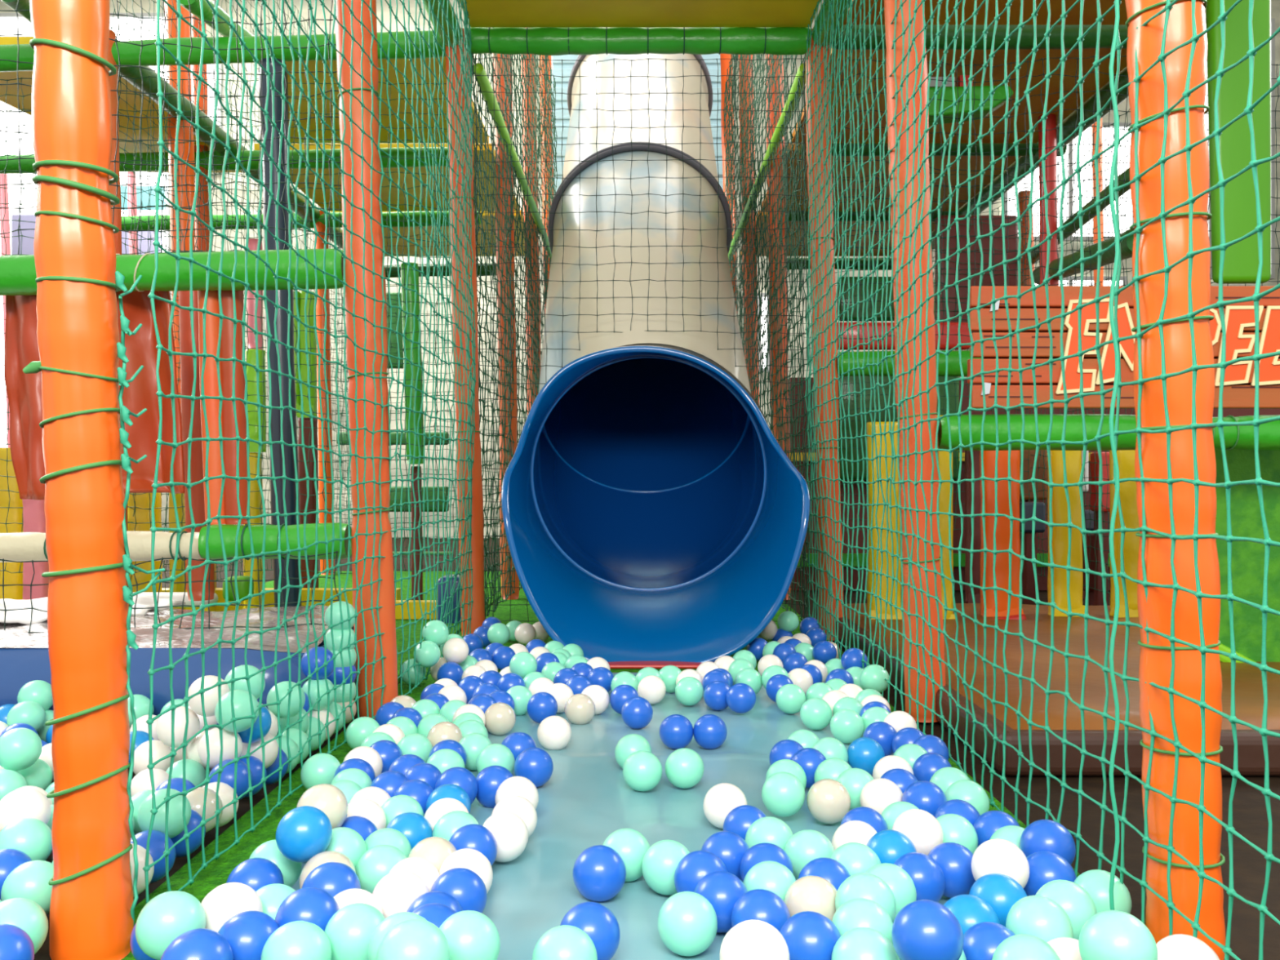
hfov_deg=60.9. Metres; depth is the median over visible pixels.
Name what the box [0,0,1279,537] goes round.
wall
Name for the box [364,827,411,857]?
ball
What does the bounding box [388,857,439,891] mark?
ball
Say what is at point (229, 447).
post
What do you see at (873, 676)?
ball
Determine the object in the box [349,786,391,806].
ball
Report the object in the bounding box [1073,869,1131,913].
ball
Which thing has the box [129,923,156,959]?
ball
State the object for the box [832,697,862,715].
ball
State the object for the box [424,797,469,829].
ball
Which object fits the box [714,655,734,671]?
ball
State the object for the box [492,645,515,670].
ball
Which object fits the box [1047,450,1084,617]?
pad
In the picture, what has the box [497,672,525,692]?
ball
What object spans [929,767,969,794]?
ball
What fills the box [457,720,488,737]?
ball
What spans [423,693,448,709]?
ball
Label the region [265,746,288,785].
ball
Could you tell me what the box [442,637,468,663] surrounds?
ball
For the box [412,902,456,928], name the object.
ball
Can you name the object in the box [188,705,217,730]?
ball
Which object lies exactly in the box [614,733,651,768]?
ball
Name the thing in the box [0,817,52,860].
ball
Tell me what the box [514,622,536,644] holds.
ball
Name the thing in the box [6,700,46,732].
ball
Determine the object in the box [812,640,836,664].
ball
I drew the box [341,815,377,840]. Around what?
ball
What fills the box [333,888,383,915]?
ball
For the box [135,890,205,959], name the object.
ball
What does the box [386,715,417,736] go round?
ball
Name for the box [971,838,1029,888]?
ball
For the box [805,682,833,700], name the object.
ball
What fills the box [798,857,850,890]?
ball
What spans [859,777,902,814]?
ball
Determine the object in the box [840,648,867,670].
ball
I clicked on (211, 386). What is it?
post
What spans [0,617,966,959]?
balls
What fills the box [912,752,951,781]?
ball
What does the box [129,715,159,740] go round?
ball
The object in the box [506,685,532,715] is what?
ball
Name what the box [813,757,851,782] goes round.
ball
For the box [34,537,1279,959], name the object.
floor
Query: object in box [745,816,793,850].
ball
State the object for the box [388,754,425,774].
ball
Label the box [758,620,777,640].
ball
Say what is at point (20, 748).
ball
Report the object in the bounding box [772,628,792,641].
ball
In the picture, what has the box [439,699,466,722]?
ball
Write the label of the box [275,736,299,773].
ball
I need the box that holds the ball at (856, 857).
[830,842,881,875]
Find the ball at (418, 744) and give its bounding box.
[397,733,432,763]
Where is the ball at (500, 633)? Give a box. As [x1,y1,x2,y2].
[487,622,510,644]
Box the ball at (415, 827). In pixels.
[386,812,432,848]
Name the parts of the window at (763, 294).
pane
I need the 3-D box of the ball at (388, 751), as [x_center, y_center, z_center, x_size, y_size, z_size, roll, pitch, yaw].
[-0.445,0.485,1.889,0.066,0.065,0.066,0,0,30]
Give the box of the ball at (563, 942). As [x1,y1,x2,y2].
[532,924,597,959]
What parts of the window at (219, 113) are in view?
frame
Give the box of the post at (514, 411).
[493,53,519,599]
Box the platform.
[835,603,1279,776]
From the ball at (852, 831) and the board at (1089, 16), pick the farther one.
the board at (1089, 16)
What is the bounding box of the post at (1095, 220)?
[1092,118,1103,285]
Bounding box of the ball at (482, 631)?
[473,626,490,647]
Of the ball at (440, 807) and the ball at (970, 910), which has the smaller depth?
the ball at (970, 910)
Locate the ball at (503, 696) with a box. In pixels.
[488,690,515,710]
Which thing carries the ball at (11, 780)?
on the floor
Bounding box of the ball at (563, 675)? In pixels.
[553,667,578,684]
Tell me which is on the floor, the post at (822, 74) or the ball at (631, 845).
the post at (822, 74)
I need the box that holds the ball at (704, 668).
[696,661,719,678]
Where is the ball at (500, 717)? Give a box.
[484,702,515,735]
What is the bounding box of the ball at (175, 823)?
[137,788,191,838]
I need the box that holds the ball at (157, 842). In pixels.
[130,830,175,883]
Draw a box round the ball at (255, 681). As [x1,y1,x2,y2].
[224,664,265,699]
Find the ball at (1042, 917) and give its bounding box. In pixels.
[1005,895,1073,942]
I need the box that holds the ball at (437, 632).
[422,620,448,645]
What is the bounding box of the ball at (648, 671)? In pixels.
[635,666,662,684]
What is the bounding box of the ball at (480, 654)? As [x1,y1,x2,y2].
[469,648,492,661]
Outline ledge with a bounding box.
[133,591,217,607]
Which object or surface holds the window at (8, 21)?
in the wall at (1275, 4)
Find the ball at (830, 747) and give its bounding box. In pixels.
[812,737,848,762]
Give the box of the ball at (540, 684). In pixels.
[528,677,554,695]
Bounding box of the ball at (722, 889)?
[693,871,747,932]
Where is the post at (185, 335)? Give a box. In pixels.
[178,290,214,600]
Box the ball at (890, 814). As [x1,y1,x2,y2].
[881,801,918,829]
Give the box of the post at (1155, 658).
[1124,0,1226,959]
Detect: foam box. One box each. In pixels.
[222,575,253,600]
[437,574,461,622]
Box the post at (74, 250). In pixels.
[22,0,133,959]
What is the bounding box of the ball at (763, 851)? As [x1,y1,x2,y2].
[739,842,793,881]
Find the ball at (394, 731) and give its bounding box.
[372,724,404,744]
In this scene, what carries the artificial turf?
on the floor
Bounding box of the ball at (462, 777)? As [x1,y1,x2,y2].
[435,766,477,804]
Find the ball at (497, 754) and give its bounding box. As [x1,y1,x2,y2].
[475,743,515,773]
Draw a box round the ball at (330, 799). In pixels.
[296,783,348,828]
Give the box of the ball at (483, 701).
[467,693,496,713]
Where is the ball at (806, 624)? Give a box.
[799,617,819,634]
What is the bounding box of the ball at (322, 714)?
[307,709,335,741]
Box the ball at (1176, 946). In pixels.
[1155,933,1219,959]
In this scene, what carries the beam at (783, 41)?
attached to the post at (477, 615)
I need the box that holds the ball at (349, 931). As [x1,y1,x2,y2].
[324,902,385,959]
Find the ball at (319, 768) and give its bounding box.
[300,753,340,789]
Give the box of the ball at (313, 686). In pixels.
[302,678,334,710]
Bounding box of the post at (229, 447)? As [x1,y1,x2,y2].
[217,290,250,524]
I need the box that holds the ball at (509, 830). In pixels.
[482,811,528,862]
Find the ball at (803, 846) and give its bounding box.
[784,829,834,879]
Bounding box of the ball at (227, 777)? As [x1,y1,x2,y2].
[208,759,253,800]
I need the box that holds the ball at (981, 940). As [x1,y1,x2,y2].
[963,921,1015,959]
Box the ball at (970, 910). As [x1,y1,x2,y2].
[943,894,999,934]
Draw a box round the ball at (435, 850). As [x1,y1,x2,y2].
[408,836,457,872]
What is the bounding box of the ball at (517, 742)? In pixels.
[501,732,536,759]
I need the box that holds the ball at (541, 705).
[527,692,557,723]
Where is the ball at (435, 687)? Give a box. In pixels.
[420,683,444,699]
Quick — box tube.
[247,238,262,349]
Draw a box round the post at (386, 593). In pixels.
[334,0,397,719]
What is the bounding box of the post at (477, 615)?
[445,27,484,635]
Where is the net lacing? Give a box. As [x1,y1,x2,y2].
[115,271,164,924]
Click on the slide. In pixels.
(653, 510)
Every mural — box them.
[11,214,35,255]
[120,186,164,209]
[121,231,160,254]
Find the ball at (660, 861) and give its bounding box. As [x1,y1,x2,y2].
[641,839,689,895]
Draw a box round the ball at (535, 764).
[514,746,553,787]
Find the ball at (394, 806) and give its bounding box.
[381,795,423,826]
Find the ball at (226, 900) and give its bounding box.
[200,882,262,932]
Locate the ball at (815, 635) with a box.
[805,627,826,647]
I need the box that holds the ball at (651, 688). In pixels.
[637,675,666,704]
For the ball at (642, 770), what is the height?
0.066 m
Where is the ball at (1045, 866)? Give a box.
[1023,850,1075,896]
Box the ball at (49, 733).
[45,724,53,743]
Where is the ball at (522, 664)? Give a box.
[509,651,537,679]
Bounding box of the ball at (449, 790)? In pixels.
[425,783,471,813]
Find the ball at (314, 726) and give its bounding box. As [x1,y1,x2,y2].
[305,716,326,751]
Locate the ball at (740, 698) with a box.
[725,683,755,713]
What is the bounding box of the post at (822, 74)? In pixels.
[805,28,843,640]
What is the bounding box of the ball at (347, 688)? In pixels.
[333,681,355,702]
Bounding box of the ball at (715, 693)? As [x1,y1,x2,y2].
[703,680,729,710]
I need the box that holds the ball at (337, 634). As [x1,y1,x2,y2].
[325,628,355,650]
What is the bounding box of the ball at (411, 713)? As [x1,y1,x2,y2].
[391,707,422,727]
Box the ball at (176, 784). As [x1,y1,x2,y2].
[155,777,195,791]
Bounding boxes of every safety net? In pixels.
[0,0,342,254]
[0,75,454,573]
[0,550,339,632]
[111,0,352,591]
[142,0,476,903]
[328,232,526,559]
[471,53,557,619]
[474,56,805,622]
[723,53,812,620]
[786,172,1030,531]
[804,0,1279,959]
[840,55,1279,339]
[932,109,1133,593]
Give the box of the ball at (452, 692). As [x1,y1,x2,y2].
[438,684,466,703]
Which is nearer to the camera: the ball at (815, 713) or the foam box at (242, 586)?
the ball at (815, 713)
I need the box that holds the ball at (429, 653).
[415,640,440,667]
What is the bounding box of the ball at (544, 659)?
[535,652,559,672]
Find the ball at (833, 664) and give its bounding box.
[825,658,843,674]
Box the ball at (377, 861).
[355,844,406,893]
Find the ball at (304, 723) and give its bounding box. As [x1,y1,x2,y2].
[275,708,309,734]
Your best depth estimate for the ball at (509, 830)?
1.46 m
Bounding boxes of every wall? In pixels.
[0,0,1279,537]
[551,53,723,191]
[787,377,1279,590]
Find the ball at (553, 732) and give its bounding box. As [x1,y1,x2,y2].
[537,715,571,750]
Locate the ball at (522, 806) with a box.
[491,795,537,837]
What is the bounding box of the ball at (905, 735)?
[891,727,924,753]
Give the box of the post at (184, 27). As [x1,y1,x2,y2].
[164,0,195,590]
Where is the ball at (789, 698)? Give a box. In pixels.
[775,684,805,714]
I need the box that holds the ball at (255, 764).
[239,755,266,797]
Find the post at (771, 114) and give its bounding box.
[765,53,790,599]
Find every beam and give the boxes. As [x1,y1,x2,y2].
[0,30,445,71]
[0,146,448,173]
[0,248,343,295]
[0,530,203,562]
[116,39,342,248]
[121,211,480,231]
[198,522,351,559]
[384,262,497,277]
[421,0,461,46]
[466,26,810,55]
[474,62,551,258]
[728,62,805,265]
[786,211,955,222]
[786,257,891,270]
[799,142,1066,156]
[812,0,849,46]
[831,22,1206,49]
[836,350,981,377]
[931,66,1128,249]
[937,413,1279,450]
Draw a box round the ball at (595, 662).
[586,657,609,670]
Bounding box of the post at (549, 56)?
[538,55,554,311]
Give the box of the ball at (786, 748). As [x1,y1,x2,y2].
[768,739,804,765]
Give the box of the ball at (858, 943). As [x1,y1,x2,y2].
[831,927,898,959]
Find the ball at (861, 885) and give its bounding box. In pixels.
[835,872,896,921]
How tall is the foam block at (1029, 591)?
0.433 m
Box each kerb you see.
[161,587,400,611]
[395,600,435,618]
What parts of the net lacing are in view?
cord, cord, cord, cord, cord, cord, cord, cord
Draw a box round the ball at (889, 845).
[866,829,916,863]
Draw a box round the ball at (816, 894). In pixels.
[784,875,837,920]
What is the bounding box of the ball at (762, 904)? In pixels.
[730,888,790,931]
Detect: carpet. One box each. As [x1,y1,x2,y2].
[265,571,502,702]
[426,582,844,672]
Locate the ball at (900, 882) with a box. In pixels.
[865,862,916,922]
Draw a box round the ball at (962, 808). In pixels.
[934,799,980,825]
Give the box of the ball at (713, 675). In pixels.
[702,670,729,691]
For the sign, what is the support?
on the beam at (1242, 437)
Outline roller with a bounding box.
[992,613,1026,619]
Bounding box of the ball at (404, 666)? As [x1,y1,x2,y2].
[399,658,426,684]
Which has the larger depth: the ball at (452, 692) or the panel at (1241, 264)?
the panel at (1241, 264)
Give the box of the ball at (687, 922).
[657,891,717,955]
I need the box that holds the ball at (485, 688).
[472,683,500,697]
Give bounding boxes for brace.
[0,0,31,23]
[180,0,253,36]
[1027,167,1130,262]
[1032,227,1133,284]
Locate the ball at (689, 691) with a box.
[675,676,703,706]
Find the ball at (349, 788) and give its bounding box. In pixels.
[331,779,362,804]
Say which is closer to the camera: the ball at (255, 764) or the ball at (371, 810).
the ball at (371, 810)
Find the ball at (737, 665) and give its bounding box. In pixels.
[728,658,754,682]
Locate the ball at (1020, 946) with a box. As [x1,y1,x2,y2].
[991,933,1060,959]
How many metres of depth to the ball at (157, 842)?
1.39 m
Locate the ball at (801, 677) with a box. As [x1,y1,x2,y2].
[787,668,813,694]
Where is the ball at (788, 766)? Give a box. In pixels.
[765,759,806,789]
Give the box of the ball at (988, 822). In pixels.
[973,810,1019,847]
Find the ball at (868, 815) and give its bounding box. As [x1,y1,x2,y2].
[840,806,888,832]
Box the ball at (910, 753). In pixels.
[893,743,927,768]
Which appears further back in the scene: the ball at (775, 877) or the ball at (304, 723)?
the ball at (304, 723)
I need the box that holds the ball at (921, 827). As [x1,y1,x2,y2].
[892,808,943,855]
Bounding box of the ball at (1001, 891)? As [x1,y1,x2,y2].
[968,872,1026,926]
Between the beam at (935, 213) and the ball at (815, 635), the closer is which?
the ball at (815, 635)
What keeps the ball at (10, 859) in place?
on the floor
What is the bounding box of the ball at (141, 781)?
[130,768,172,796]
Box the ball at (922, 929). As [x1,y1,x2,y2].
[891,899,964,959]
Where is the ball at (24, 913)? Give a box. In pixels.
[0,897,48,954]
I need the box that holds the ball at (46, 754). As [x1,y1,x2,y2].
[39,742,53,782]
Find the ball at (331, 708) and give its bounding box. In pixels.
[324,702,346,733]
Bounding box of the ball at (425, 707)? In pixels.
[411,698,439,717]
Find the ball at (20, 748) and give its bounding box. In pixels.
[0,727,42,770]
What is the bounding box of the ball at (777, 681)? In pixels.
[765,674,793,702]
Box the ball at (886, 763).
[872,755,914,778]
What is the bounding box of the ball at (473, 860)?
[439,848,493,893]
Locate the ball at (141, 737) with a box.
[128,730,153,762]
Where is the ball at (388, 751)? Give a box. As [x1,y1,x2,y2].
[369,739,402,773]
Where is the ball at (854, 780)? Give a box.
[836,768,874,810]
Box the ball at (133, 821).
[130,816,134,837]
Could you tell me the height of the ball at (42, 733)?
0.066 m
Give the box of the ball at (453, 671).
[436,662,463,684]
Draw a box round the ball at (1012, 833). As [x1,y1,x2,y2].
[989,825,1024,848]
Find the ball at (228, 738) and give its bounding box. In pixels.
[197,727,242,768]
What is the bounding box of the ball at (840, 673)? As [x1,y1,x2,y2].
[826,668,853,684]
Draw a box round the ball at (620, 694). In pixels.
[609,684,639,714]
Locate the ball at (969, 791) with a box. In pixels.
[945,779,989,814]
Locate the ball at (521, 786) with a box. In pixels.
[495,776,538,808]
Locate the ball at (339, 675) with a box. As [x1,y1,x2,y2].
[326,665,356,684]
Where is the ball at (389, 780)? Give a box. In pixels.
[369,770,408,797]
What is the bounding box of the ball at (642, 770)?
[622,751,662,791]
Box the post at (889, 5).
[884,0,945,722]
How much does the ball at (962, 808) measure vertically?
0.066 m
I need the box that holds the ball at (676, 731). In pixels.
[659,714,693,749]
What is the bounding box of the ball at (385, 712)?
[375,702,404,725]
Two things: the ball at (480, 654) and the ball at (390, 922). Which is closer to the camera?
the ball at (390, 922)
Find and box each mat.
[291,672,968,959]
[608,661,714,668]
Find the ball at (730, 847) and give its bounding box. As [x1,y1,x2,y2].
[701,831,749,879]
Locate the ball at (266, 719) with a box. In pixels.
[237,706,271,743]
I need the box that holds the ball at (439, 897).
[406,890,462,912]
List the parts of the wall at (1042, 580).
rail, skirting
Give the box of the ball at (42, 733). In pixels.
[37,709,53,742]
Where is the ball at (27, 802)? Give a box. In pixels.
[0,787,51,831]
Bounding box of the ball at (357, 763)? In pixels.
[333,758,375,781]
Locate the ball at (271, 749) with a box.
[240,732,278,768]
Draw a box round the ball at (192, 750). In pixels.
[186,729,212,770]
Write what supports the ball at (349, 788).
on the floor mat at (587, 797)
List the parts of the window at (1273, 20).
pane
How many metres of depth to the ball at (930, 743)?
1.90 m
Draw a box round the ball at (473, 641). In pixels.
[462,633,483,655]
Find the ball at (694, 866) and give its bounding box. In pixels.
[674,850,727,893]
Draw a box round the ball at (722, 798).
[702,782,746,828]
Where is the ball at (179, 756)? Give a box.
[170,744,188,762]
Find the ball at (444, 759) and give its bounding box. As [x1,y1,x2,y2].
[426,748,465,773]
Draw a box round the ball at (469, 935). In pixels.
[439,910,500,959]
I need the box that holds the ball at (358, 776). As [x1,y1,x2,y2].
[330,768,372,788]
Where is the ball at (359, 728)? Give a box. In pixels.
[345,716,379,749]
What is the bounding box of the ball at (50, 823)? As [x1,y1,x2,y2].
[46,804,53,853]
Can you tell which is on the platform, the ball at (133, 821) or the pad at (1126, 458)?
the pad at (1126, 458)
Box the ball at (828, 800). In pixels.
[806,778,850,823]
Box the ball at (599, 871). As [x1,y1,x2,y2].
[573,844,626,902]
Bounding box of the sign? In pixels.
[967,285,1279,408]
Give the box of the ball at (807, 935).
[779,911,840,959]
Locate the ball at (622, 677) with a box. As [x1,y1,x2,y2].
[610,671,638,691]
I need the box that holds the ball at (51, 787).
[44,782,53,804]
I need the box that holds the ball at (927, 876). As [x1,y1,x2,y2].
[893,852,945,902]
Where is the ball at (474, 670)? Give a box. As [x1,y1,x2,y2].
[461,665,486,679]
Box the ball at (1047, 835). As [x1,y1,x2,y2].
[1019,819,1075,865]
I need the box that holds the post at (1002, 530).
[979,450,1023,617]
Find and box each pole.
[0,173,10,447]
[127,171,137,254]
[258,57,302,607]
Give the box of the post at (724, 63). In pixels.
[720,53,737,312]
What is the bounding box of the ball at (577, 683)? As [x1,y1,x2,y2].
[565,675,592,694]
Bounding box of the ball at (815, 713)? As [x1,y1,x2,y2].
[800,697,831,730]
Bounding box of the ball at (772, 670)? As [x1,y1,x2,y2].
[761,665,789,688]
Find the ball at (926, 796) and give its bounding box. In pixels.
[902,780,946,817]
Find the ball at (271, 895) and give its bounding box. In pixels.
[256,883,295,919]
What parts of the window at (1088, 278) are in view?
pane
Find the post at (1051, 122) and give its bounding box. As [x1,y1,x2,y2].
[1038,113,1058,285]
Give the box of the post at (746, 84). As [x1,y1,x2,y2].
[738,54,759,404]
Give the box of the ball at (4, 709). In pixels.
[0,703,15,724]
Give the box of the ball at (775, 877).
[742,860,795,901]
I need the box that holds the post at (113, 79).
[107,29,128,586]
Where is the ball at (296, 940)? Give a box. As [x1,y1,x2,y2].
[260,920,331,959]
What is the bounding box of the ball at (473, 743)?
[458,733,492,770]
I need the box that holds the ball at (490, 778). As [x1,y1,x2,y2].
[475,764,512,808]
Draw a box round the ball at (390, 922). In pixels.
[368,911,426,959]
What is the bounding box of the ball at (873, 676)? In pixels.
[860,664,888,693]
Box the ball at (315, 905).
[275,887,339,930]
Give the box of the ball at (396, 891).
[372,870,429,918]
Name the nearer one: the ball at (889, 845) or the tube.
the ball at (889, 845)
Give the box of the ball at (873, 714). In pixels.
[861,706,889,733]
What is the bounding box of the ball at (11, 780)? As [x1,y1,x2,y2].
[0,769,27,800]
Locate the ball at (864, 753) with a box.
[847,737,884,775]
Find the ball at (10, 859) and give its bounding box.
[0,848,31,900]
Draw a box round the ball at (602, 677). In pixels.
[587,666,613,692]
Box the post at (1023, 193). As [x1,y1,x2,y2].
[1017,190,1034,285]
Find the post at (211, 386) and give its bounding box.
[197,290,225,524]
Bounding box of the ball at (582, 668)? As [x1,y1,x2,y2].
[570,662,593,677]
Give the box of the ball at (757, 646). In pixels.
[746,637,768,661]
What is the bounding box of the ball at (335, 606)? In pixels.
[324,600,355,630]
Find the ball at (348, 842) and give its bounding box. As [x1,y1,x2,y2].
[324,826,366,869]
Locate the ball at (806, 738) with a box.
[786,729,819,748]
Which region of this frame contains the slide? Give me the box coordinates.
[501,27,809,662]
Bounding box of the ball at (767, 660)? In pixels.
[757,654,782,675]
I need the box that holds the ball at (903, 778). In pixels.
[880,768,917,793]
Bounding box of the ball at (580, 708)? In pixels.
[564,693,595,724]
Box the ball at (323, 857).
[299,850,355,888]
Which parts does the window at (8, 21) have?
frame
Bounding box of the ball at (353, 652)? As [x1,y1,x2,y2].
[330,648,356,667]
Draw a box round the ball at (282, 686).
[266,680,305,718]
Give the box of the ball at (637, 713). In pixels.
[621,696,653,728]
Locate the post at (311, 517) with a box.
[297,417,318,587]
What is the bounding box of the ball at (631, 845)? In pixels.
[602,828,649,882]
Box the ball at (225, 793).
[202,782,238,827]
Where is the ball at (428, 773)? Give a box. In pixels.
[404,763,441,790]
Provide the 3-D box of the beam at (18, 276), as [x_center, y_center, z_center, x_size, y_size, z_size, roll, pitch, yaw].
[-1.413,-0.456,2.420,1.518,0.116,0.093,0,0,0]
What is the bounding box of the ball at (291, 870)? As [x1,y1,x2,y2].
[248,840,302,887]
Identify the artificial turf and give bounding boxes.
[120,672,1079,959]
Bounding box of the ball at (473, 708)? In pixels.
[452,704,485,724]
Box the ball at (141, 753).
[133,739,171,774]
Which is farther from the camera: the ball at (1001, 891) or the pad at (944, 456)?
the pad at (944, 456)
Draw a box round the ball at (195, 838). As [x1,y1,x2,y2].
[170,808,205,857]
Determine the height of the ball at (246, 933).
0.066 m
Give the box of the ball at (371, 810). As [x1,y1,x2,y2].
[346,799,386,830]
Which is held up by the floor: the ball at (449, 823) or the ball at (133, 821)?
the ball at (133, 821)
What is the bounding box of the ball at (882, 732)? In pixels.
[862,721,896,756]
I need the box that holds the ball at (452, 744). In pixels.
[428,739,466,765]
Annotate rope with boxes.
[1109,0,1119,910]
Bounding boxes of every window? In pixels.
[0,13,171,447]
[191,63,223,129]
[757,293,769,372]
[1004,122,1133,241]
[1034,276,1126,285]
[1204,17,1275,279]
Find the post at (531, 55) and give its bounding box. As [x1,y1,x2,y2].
[520,53,540,415]
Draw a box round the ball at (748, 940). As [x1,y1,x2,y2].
[720,919,789,959]
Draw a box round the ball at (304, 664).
[300,646,333,679]
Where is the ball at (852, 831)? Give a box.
[831,820,876,850]
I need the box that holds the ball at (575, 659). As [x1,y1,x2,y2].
[564,654,587,668]
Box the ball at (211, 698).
[188,675,230,716]
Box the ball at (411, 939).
[376,919,449,959]
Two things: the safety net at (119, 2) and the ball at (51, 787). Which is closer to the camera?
the ball at (51, 787)
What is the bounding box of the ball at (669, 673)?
[658,665,681,693]
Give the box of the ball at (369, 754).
[342,746,382,777]
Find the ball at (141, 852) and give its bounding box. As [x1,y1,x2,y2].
[129,843,154,897]
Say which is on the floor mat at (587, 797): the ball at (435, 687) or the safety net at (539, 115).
the ball at (435, 687)
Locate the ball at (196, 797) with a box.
[186,786,222,832]
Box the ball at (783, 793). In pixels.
[761,772,804,817]
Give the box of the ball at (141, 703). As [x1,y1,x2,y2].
[128,693,154,728]
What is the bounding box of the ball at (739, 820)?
[723,804,765,840]
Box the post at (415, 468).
[410,466,422,599]
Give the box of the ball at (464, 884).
[431,867,487,913]
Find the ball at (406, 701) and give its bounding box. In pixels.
[390,695,416,707]
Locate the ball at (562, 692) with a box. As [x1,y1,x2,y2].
[545,683,573,713]
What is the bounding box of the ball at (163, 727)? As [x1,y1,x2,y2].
[155,706,199,747]
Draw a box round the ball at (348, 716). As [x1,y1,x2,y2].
[337,699,356,724]
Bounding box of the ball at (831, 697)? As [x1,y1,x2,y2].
[822,689,848,716]
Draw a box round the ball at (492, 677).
[479,670,502,686]
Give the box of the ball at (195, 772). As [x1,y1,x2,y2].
[166,759,205,786]
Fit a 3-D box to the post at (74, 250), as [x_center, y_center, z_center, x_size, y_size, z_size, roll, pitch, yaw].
[-0.626,-0.487,1.200,0.131,2.028,0.092,0,0,0]
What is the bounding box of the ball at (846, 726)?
[830,709,864,743]
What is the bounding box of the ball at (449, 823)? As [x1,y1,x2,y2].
[432,810,478,840]
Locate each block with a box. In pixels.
[0,604,356,715]
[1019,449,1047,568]
[1019,502,1045,604]
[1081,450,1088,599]
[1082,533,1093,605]
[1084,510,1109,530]
[1089,452,1110,605]
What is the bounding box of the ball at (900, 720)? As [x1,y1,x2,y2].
[883,711,917,732]
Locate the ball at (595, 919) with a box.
[560,902,620,959]
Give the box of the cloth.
[0,595,185,624]
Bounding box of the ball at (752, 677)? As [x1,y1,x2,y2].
[734,668,762,694]
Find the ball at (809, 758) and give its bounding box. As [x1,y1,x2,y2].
[791,747,826,787]
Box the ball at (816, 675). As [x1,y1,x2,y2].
[799,664,822,684]
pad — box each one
[0,447,23,599]
[22,499,48,599]
[127,493,162,592]
[168,492,185,609]
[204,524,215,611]
[242,452,262,608]
[245,349,266,452]
[293,291,300,416]
[297,291,317,417]
[336,431,448,444]
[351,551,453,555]
[386,292,403,368]
[389,486,448,511]
[400,262,423,464]
[836,276,934,321]
[836,322,969,350]
[838,376,959,479]
[866,422,902,619]
[928,75,1013,125]
[936,415,955,619]
[964,450,980,603]
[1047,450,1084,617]
[1109,449,1139,617]
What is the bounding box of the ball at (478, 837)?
[448,823,497,865]
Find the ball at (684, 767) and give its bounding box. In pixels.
[665,747,704,788]
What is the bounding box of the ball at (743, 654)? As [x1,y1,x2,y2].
[733,649,756,669]
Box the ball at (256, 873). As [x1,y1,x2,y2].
[226,857,284,891]
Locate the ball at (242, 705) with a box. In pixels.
[214,689,258,732]
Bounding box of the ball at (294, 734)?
[282,728,309,764]
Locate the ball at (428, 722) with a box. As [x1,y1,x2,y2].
[417,713,448,737]
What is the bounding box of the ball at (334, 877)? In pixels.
[302,862,360,897]
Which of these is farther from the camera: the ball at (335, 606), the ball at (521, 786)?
the ball at (335, 606)
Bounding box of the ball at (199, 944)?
[160,928,233,959]
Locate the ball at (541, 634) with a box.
[532,621,549,641]
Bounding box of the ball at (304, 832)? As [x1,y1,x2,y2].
[275,805,332,862]
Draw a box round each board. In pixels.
[0,36,242,172]
[253,143,518,211]
[284,56,488,143]
[330,210,539,256]
[459,0,820,27]
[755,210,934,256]
[760,143,1021,211]
[843,0,1127,24]
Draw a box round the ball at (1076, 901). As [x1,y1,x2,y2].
[1035,879,1097,939]
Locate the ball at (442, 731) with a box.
[426,721,462,746]
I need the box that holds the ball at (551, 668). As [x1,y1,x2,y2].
[541,662,565,682]
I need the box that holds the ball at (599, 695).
[581,684,609,715]
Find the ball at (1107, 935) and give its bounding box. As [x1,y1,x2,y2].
[1078,910,1158,959]
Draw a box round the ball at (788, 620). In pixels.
[777,610,799,631]
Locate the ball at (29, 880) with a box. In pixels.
[0,860,53,915]
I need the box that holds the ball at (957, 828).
[936,813,977,853]
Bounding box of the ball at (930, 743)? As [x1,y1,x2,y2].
[913,734,949,760]
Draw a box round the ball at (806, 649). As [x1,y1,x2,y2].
[794,642,814,662]
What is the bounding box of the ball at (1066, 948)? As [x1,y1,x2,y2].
[1046,937,1082,959]
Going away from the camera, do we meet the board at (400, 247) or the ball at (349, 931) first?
the ball at (349, 931)
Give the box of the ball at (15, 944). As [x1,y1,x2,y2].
[0,924,34,959]
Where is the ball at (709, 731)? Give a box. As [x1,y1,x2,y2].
[693,714,727,749]
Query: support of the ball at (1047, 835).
on the floor mat at (587, 797)
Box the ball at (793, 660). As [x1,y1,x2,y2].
[782,652,807,673]
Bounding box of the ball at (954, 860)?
[928,842,975,897]
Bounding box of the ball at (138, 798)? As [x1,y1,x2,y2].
[131,790,155,835]
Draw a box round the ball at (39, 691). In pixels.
[17,680,53,711]
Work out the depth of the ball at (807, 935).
1.09 m
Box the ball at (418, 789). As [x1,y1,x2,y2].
[392,779,433,817]
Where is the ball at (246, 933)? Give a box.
[217,910,279,959]
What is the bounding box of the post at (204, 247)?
[191,13,216,587]
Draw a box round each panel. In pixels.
[791,48,1127,143]
[934,215,1017,333]
[1205,0,1271,284]
[1214,448,1279,662]
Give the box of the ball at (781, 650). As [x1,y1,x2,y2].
[773,643,796,662]
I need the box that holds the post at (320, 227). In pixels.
[313,210,334,574]
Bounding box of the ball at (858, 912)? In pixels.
[831,897,893,944]
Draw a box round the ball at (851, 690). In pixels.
[838,683,862,698]
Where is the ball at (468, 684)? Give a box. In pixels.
[457,675,484,703]
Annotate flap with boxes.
[4,294,44,500]
[115,290,185,493]
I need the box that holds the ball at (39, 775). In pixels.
[17,758,52,790]

